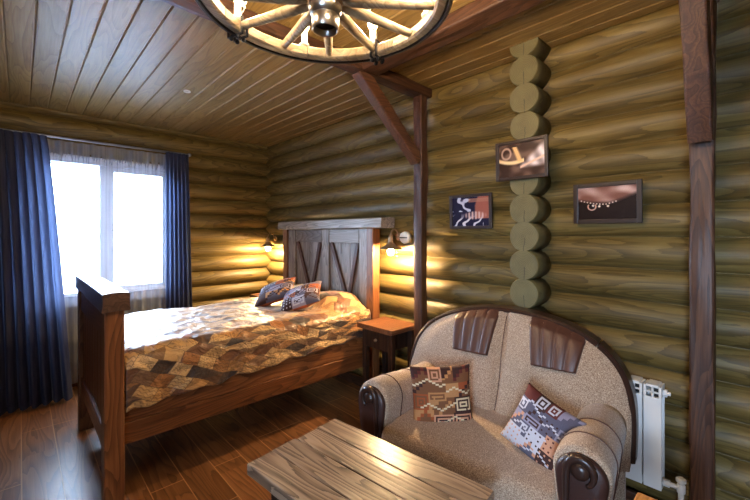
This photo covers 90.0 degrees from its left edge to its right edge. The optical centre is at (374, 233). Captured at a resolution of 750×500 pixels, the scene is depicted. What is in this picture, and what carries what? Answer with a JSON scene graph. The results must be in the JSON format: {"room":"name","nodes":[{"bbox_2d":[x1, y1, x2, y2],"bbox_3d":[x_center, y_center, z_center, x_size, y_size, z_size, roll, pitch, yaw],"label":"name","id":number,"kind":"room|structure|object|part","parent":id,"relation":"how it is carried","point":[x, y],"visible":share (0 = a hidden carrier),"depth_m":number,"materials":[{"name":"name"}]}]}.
{"room":"log cabin bedroom","nodes":[
{"label":"log cabin bedroom","id":0,"kind":"room"},
{"bbox_2d":[0,100,271,306],"bbox_3d":[-3.100,0.119,3.602,4.653,2.702,0.166,0,0,-43],"label":"wall","id":1,"kind":"structure","parent":0,"point":[228,181],"depth_m":4.57,"materials":[{"name":"brown wood"}]},
{"bbox_2d":[0,128,190,156],"bbox_3d":[-3.063,-0.882,3.363,2.615,0.040,0.195,0,0,-43],"label":"curtain rod","id":2,"kind":"object","parent":1,"relation":"attached to","point":[51,136],"visible":0.7,"depth_m":3.63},
{"bbox_2d":[0,129,72,415],"bbox_3d":[-3.095,0.290,3.044,0.995,2.330,0.239,0,0,-43],"label":"curtain","id":3,"kind":"object","parent":2,"relation":"hanging from","point":[35,370],"visible":1,"depth_m":3.20,"materials":[{"name":"blue fabric"}]},
{"bbox_2d":[47,139,165,383],"bbox_3d":[-2.676,0.273,3.670,1.360,2.265,0.044,0,0,-43],"label":"sheer curtain","id":4,"kind":"object","parent":2,"relation":"hanging from","point":[145,300],"visible":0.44,"depth_m":3.68,"materials":[{"name":"white fabric"}]},
{"bbox_2d":[166,152,191,308],"bbox_3d":[-2.112,0.282,4.072,0.280,2.315,0.074,0,0,-43],"label":"curtain","id":5,"kind":"object","parent":2,"relation":"hanging from","point":[178,233],"visible":0.72,"depth_m":4.06,"materials":[{"name":"blue fabric"}]},
{"bbox_2d":[50,152,165,296],"bbox_3d":[-2.703,-0.035,3.851,1.250,1.460,0.150,0,0,-43],"label":"window","id":6,"kind":"structure","parent":1,"relation":"in","point":[106,230],"depth_m":3.82,"materials":[{"name":"white plastic"}]},
{"bbox_2d":[0,376,360,499],"bbox_3d":[-0.933,1.510,1.299,4.730,0.080,6.470,0,0,-43],"label":"floor","id":7,"kind":"structure","parent":0,"point":[41,475],"depth_m":2.57,"materials":[{"name":"brown wood"}]},
{"bbox_2d":[1,378,359,499],"bbox_3d":[-0.894,1.475,1.336,4.413,0.011,6.170,0,0,-43],"label":"trim","id":8,"kind":"structure","parent":7,"relation":"attached to","point":[331,378],"depth_m":2.59,"materials":[{"name":"brown wood"}]},
{"bbox_2d":[75,217,394,499],"bbox_3d":[-1.175,0.661,3.196,2.091,1.617,1.744,0,0,-43],"label":"bed","id":9,"kind":"object","parent":7,"relation":"on","point":[338,254],"visible":0.7,"depth_m":2.64,"materials":[{"name":"brown wood"}]},
{"bbox_3d":[-2.200,0.940,2.854,0.096,1.060,0.093,0,0,-43],"label":"post","id":10,"kind":"part","parent":9,"relation":"part of","materials":[{"name":"brown wood"}]},
{"bbox_3d":[-1.808,1.130,2.441,0.070,0.120,1.040,0,0,-43],"label":"rail","id":11,"kind":"part","parent":9,"relation":"part of","materials":[{"name":"brown wood"}]},
{"bbox_3d":[-1.808,0.492,2.441,0.070,0.155,1.040,0,0,-43],"label":"rail","id":12,"kind":"part","parent":9,"relation":"part of","materials":[{"name":"brown wood"}]},
{"bbox_3d":[-1.806,0.820,2.439,0.040,0.496,1.033,0,0,-43],"label":"plank panel","id":13,"kind":"part","parent":9,"relation":"part of","materials":[{"name":"brown wood"}]},
{"bbox_3d":[-1.416,0.940,2.027,0.095,1.060,0.092,0,0,-43],"label":"post","id":14,"kind":"part","parent":9,"relation":"part of","materials":[{"name":"brown wood"}]},
{"bbox_2d":[124,360,125,390],"bbox_3d":[-1.121,0.852,3.111,1.790,0.313,1.080,0,0,-43],"label":"mattress","id":15,"kind":"object","parent":9,"relation":"on","point":[124,360],"visible":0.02,"depth_m":2.13,"materials":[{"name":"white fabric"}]},
{"bbox_2d":[124,284,370,412],"bbox_3d":[-1.115,0.749,3.108,1.817,0.445,1.242,0,0,-43],"label":"bedspread","id":16,"kind":"object","parent":15,"relation":"on","point":[172,351],"visible":0.81,"depth_m":2.56,"materials":[{"name":"fabric"}]},
{"bbox_2d":[254,277,295,306],"bbox_3d":[-0.916,0.535,3.470,0.383,0.243,0.335,0,0,3],"label":"cushion","id":17,"kind":"object","parent":16,"relation":"on","point":[274,292],"visible":0.95,"depth_m":3.36,"materials":[{"name":"fabric"}]},
{"bbox_2d":[281,281,321,310],"bbox_3d":[-0.633,0.540,3.229,0.383,0.240,0.336,0,0,2],"label":"cushion","id":18,"kind":"object","parent":16,"relation":"on","point":[303,296],"visible":0.91,"depth_m":3.12,"materials":[{"name":"multicoloured fabric"}]},
{"bbox_3d":[-1.117,1.251,3.129,0.080,0.438,0.080,0,0,-43],"label":"leg","id":19,"kind":"part","parent":9,"relation":"part of","materials":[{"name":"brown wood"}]},
{"bbox_3d":[-0.729,0.956,2.703,1.832,0.168,0.048,0,0,-43],"label":"rail","id":20,"kind":"part","parent":9,"relation":"part of","materials":[{"name":"brown wood"}]},
{"bbox_3d":[-0.726,1.098,2.700,1.832,0.122,0.052,0,0,-43],"label":"rail","id":21,"kind":"part","parent":9,"relation":"part of","materials":[{"name":"brown wood"}]},
{"bbox_3d":[-1.022,0.710,4.410,0.087,1.520,0.094,0,0,-43],"label":"post","id":22,"kind":"part","parent":9,"relation":"part of","materials":[{"name":"brown wood"}]},
{"bbox_3d":[-0.720,0.018,4.073,0.019,0.133,0.495,0,0,-43],"label":"rail","id":23,"kind":"part","parent":9,"relation":"part of","materials":[{"name":"grey wood"}]},
{"bbox_3d":[-0.509,0.511,3.888,0.030,1.118,1.364,0,0,-43],"label":"plank panel","id":24,"kind":"part","parent":9,"relation":"part of","materials":[{"name":"grey wood"}]},
{"bbox_3d":[-0.300,0.018,3.630,0.019,0.133,0.455,0,0,-43],"label":"rail","id":25,"kind":"part","parent":9,"relation":"part of","materials":[{"name":"grey wood"}]},
{"bbox_3d":[-0.018,0.710,3.350,0.089,1.520,0.094,0,0,-43],"label":"post","id":26,"kind":"part","parent":9,"relation":"part of","materials":[{"name":"brown wood"}]},
{"bbox_2d":[250,293,259,296],"bbox_3d":[-1.296,1.105,4.591,0.320,0.729,0.394,0,0,-43],"label":"bedside table","id":27,"kind":"object","parent":7,"relation":"on","point":[255,294],"visible":0.07,"depth_m":4.59,"materials":[{"name":"brown wood"}]},
{"bbox_2d":[247,419,493,499],"bbox_3d":[-0.045,1.195,1.426,0.823,0.550,0.496,0,0,40],"label":"coffee table","id":28,"kind":"object","parent":7,"relation":"on","point":[336,460],"visible":1,"depth_m":1.45,"materials":[{"name":"brown wood"}]},
{"bbox_2d":[357,317,413,383],"bbox_3d":[0.104,1.105,3.112,0.320,0.729,0.402,0,0,-43],"label":"bedside table","id":29,"kind":"object","parent":7,"relation":"on","point":[387,335],"visible":0.65,"depth_m":3.06,"materials":[{"name":"brown wood"}]},
{"bbox_3d":[-0.075,1.125,3.148,0.044,0.690,0.044,0,0,-43],"label":"leg","id":30,"kind":"part","parent":29,"relation":"part of","materials":[{"name":"brown wood"}]},
{"bbox_3d":[0.092,1.125,3.307,0.044,0.690,0.044,0,0,-43],"label":"leg","id":31,"kind":"part","parent":29,"relation":"part of","materials":[{"name":"brown wood"}]},
{"bbox_3d":[0.110,0.856,3.119,0.272,0.149,0.252,0,0,-43],"label":"drawer","id":32,"kind":"part","parent":29,"relation":"part of","materials":[{"name":"brown wood"}]},
{"bbox_3d":[0.130,1.125,2.932,0.044,0.690,0.044,0,0,-43],"label":"leg","id":33,"kind":"part","parent":29,"relation":"part of","materials":[{"name":"brown wood"}]},
{"bbox_3d":[0.297,1.125,3.090,0.044,0.690,0.044,0,0,-43],"label":"leg","id":34,"kind":"part","parent":29,"relation":"part of","materials":[{"name":"brown wood"}]},
{"bbox_2d":[413,95,427,341],"bbox_3d":[0.366,0.187,3.010,0.091,2.566,0.095,0,0,-43],"label":"wooden post","id":35,"kind":"object","parent":7,"relation":"on","point":[419,102],"visible":0.76,"depth_m":2.98,"materials":[{"name":"brown wood"}]},
{"bbox_2d":[352,71,420,164],"bbox_3d":[0.098,-0.821,2.757,0.638,0.549,0.089,0,0,-43],"label":"diagonal brace","id":36,"kind":"object","parent":35,"relation":"attached to","point":[366,82],"visible":1,"depth_m":2.72,"materials":[{"name":"brown wood"}]},
{"bbox_2d":[358,304,638,499],"bbox_3d":[0.594,0.958,2.008,1.302,1.024,0.848,0,0,39],"label":"sofa","id":37,"kind":"object","parent":7,"relation":"on","point":[506,348],"visible":0.83,"depth_m":1.92,"materials":[{"name":"beige fabric"}]},
{"bbox_3d":[-0.019,1.034,2.002,0.180,0.443,0.032,0,0,39],"label":"arm","id":38,"kind":"part","parent":37,"relation":"part of","materials":[{"name":"brown wood"}]},
{"bbox_3d":[0.186,1.062,2.250,0.212,0.546,0.632,0,0,39],"label":"arm","id":39,"kind":"part","parent":37,"relation":"part of"},
{"bbox_3d":[0.339,0.826,2.591,0.177,0.516,0.206,0,0,39],"label":"trim","id":40,"kind":"part","parent":37,"relation":"part of","materials":[{"name":"brown wood"}]},
{"bbox_2d":[409,364,472,421],"bbox_3d":[0.360,0.880,2.026,0.338,0.338,0.130,0,0,-4],"label":"cushion","id":41,"kind":"object","parent":37,"relation":"on","point":[440,394],"visible":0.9,"depth_m":1.99,"materials":[{"name":"fabric"}]},
{"bbox_3d":[0.551,1.112,1.922,0.810,0.256,0.650,0,0,39],"label":"seat","id":42,"kind":"part","parent":37,"relation":"part of","materials":[{"name":"beige fabric"}]},
{"bbox_3d":[0.818,0.516,2.289,0.967,0.140,0.130,0,0,39],"label":"trim","id":43,"kind":"part","parent":37,"relation":"part of","materials":[{"name":"brown wood"}]},
{"bbox_3d":[0.747,0.789,2.200,1.258,0.642,0.336,0,0,39],"label":"backrest","id":44,"kind":"part","parent":37,"relation":"part of","materials":[{"name":"beige fabric"}]},
{"bbox_2d":[500,383,586,470],"bbox_3d":[0.748,0.880,1.692,0.153,0.332,0.348,0,0,-33],"label":"cushion","id":45,"kind":"object","parent":37,"relation":"on","point":[537,426],"visible":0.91,"depth_m":1.66,"materials":[{"name":"multicoloured fabric"}]},
{"bbox_3d":[0.759,1.034,1.381,0.180,0.443,0.032,0,0,39],"label":"arm","id":46,"kind":"part","parent":37,"relation":"part of","materials":[{"name":"brown wood"}]},
{"bbox_3d":[0.955,1.062,1.637,0.212,0.546,0.632,0,0,39],"label":"arm","id":47,"kind":"part","parent":37,"relation":"part of"},
{"bbox_3d":[1.219,0.826,1.890,0.177,0.516,0.206,0,0,39],"label":"trim","id":48,"kind":"part","parent":37,"relation":"part of","materials":[{"name":"brown wood"}]},
{"bbox_3d":[0.767,1.240,2.226,1.200,0.340,0.055,0,0,39],"label":"frame","id":49,"kind":"part","parent":37,"relation":"part of","materials":[{"name":"beige fabric"}]},
{"bbox_2d":[634,492,655,499],"bbox_3d":[0.860,1.153,1.034,0.250,0.635,0.280,0,0,-43],"label":"stool","id":50,"kind":"object","parent":7,"relation":"on","point":[639,496],"visible":1,"depth_m":1.19,"materials":[{"name":"brown wood"}]},
{"bbox_2d":[689,0,716,499],"bbox_3d":[1.542,0.187,1.765,0.093,2.566,0.101,0,0,-43],"label":"wooden post","id":51,"kind":"object","parent":7,"relation":"on","point":[702,155],"visible":0.8,"depth_m":1.74,"materials":[{"name":"brown wood"}]},
{"bbox_2d":[678,0,714,143],"bbox_3d":[1.386,-0.755,1.619,0.333,0.680,0.094,0,0,-43],"label":"diagonal brace","id":52,"kind":"object","parent":51,"relation":"attached to","point":[695,19],"visible":1,"depth_m":1.61,"materials":[{"name":"brown wood"}]},
{"bbox_2d":[0,0,677,146],"bbox_3d":[-0.905,-1.207,1.325,4.735,0.054,6.410,0,0,-43],"label":"ceiling","id":53,"kind":"structure","parent":0,"point":[131,61],"depth_m":2.61,"materials":[{"name":"brown wood"}]},
{"bbox_2d":[161,0,431,98],"bbox_3d":[-1.162,-1.140,1.565,4.365,0.093,0.126,0,0,-43],"label":"ceiling beam","id":54,"kind":"structure","parent":53,"relation":"attached to","point":[399,83],"depth_m":2.25,"materials":[{"name":"brown wood"}]},
{"bbox_2d":[195,0,452,65],"bbox_3d":[-0.151,-0.899,1.142,0.768,0.560,0.768,0,0,-27],"label":"chandelier","id":55,"kind":"object","parent":53,"relation":"hanging from","point":[325,16],"visible":1,"depth_m":1.25,"materials":[{"name":"brown wood"}]},
{"bbox_2d":[233,1,241,19],"bbox_3d":[-0.470,-0.794,1.284,0.038,0.118,0.038,0,0,-43],"label":"candle","id":56,"kind":"object","parent":55,"relation":"on","point":[237,14],"depth_m":1.27,"materials":[{"name":"white wax"}]},
{"bbox_3d":[-0.343,-0.956,1.235,0.315,0.436,0.019,0,0,26],"label":"chain","id":57,"kind":"part","parent":55,"relation":"part of","materials":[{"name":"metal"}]},
{"bbox_2d":[300,27,308,45],"bbox_3d":[-0.276,-0.794,1.468,0.038,0.118,0.038,0,0,-43],"label":"candle","id":58,"kind":"object","parent":55,"relation":"on","point":[304,35],"depth_m":1.46,"materials":[{"name":"white wax"}]},
{"bbox_2d":[368,23,376,43],"bbox_3d":[-0.009,-0.794,1.460,0.038,0.118,0.038,0,0,-43],"label":"candle","id":59,"kind":"object","parent":55,"relation":"on","point":[373,33],"depth_m":1.45,"materials":[{"name":"white wax"}]},
{"bbox_3d":[-0.057,-0.956,1.333,0.019,0.436,0.315,0,0,26],"label":"chain","id":60,"kind":"part","parent":55,"relation":"part of","materials":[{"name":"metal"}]},
{"bbox_2d":[421,10,428,17],"bbox_3d":[0.175,-0.794,1.266,0.038,0.118,0.038,0,0,-43],"label":"candle","id":61,"kind":"object","parent":55,"relation":"on","point":[425,12],"depth_m":1.26,"materials":[{"name":"white wax"}]},
{"bbox_2d":[362,0,545,74],"bbox_3d":[1.114,-1.140,1.348,0.167,0.093,3.326,0,0,-43],"label":"ceiling beam","id":62,"kind":"structure","parent":53,"relation":"attached to","point":[476,15],"depth_m":1.99,"materials":[{"name":"brown wood"}]},
{"bbox_2d":[266,0,749,499],"bbox_3d":[0.661,0.172,2.822,0.341,2.705,6.392,0,0,-43],"label":"wall","id":63,"kind":"structure","parent":0,"point":[609,102],"depth_m":2.23,"materials":[{"name":"brown wood"}]},
{"bbox_2d":[260,233,276,251],"bbox_3d":[-1.359,0.106,4.772,0.208,0.245,0.200,0,0,-43],"label":"wall sconce","id":64,"kind":"object","parent":63,"relation":"attached to","point":[267,244],"visible":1,"depth_m":4.75,"materials":[{"name":"brown metal"}]},
{"bbox_3d":[-1.362,0.129,4.770,0.200,0.058,0.200,0,0,-43],"label":"lamp shade","id":65,"kind":"part","parent":64,"relation":"part of","materials":[{"name":"brown metal"}]},
{"bbox_2d":[379,229,401,257],"bbox_3d":[0.136,0.076,3.193,0.208,0.245,0.200,0,0,-43],"label":"wall sconce","id":66,"kind":"object","parent":63,"relation":"attached to","point":[390,245],"visible":0.98,"depth_m":3.17,"materials":[{"name":"brown metal"}]},
{"bbox_3d":[0.133,0.099,3.190,0.200,0.058,0.200,0,0,-43],"label":"lamp shade","id":67,"kind":"part","parent":66,"relation":"part of","materials":[{"name":"brown metal"}]},
{"bbox_3d":[0.133,0.141,3.190,0.058,0.084,0.058,0,0,-43],"label":"bulb","id":68,"kind":"part","parent":66,"relation":"part of","materials":[{"name":"white glass"}]},
{"bbox_2d":[400,231,411,243],"bbox_3d":[0.255,0.030,3.174,0.049,0.104,0.104,0,0,-43],"label":"wall switch","id":69,"kind":"object","parent":63,"relation":"attached to","point":[405,237],"visible":1,"depth_m":3.15,"materials":[{"name":"white plastic"}]},
{"bbox_2d":[449,192,492,228],"bbox_3d":[0.696,-0.165,2.741,0.031,0.254,0.351,0,0,-43],"label":"framed picture","id":70,"kind":"object","parent":63,"relation":"attached to","point":[466,211],"visible":1,"depth_m":2.73},
{"bbox_2d":[452,196,488,225],"bbox_3d":[0.699,-0.165,2.744,0.006,0.210,0.307,-3,2,-43],"label":"print","id":71,"kind":"object","parent":70,"relation":"attached to","point":[466,210],"depth_m":2.74},
{"bbox_2d":[337,372,637,499],"bbox_3d":[0.644,1.425,2.792,0.025,0.090,6.070,0,0,-43],"label":"baseboard","id":72,"kind":"structure","parent":63,"relation":"attached to","point":[355,379],"depth_m":3.63,"materials":[{"name":"brown wood"}]},
{"bbox_2d":[495,134,548,181],"bbox_3d":[0.895,-0.458,2.298,0.030,0.244,0.328,0,0,-43],"label":"framed picture","id":73,"kind":"object","parent":63,"relation":"attached to","point":[525,158],"visible":1,"depth_m":2.29},
{"bbox_2d":[573,179,642,223],"bbox_3d":[1.298,-0.176,2.106,0.030,0.232,0.338,0,0,-43],"label":"framed picture","id":74,"kind":"object","parent":63,"relation":"attached to","point":[612,201],"visible":1,"depth_m":2.09},
{"bbox_2d":[578,184,636,219],"bbox_3d":[1.301,-0.176,2.108,0.006,0.184,0.290,-3,2,-43],"label":"print","id":75,"kind":"object","parent":74,"relation":"attached to","point":[595,201],"depth_m":2.10},
{"bbox_2d":[626,375,686,499],"bbox_3d":[1.323,1.107,1.963,0.084,0.726,0.478,0,0,-43],"label":"radiator","id":76,"kind":"object","parent":63,"relation":"attached to","point":[649,468],"visible":0.46,"depth_m":1.86,"materials":[{"name":"white metal"}]},
{"bbox_3d":[1.473,1.188,1.804,0.042,0.028,0.041,0,0,-43],"label":"valve knob","id":77,"kind":"part","parent":76,"relation":"part of","materials":[{"name":"white plastic"}]},
{"label":"outside","id":78,"kind":"structure","parent":0,"visible":0},
{"bbox_2d":[60,248,159,292],"bbox_3d":[-23.836,2.020,14.270,65.000,0.100,66.500,0,0,-43],"label":"ground","id":79,"kind":"structure","parent":78,"point":[131,265],"depth_m":23.45,"materials":[{"name":"white"}]}
]}

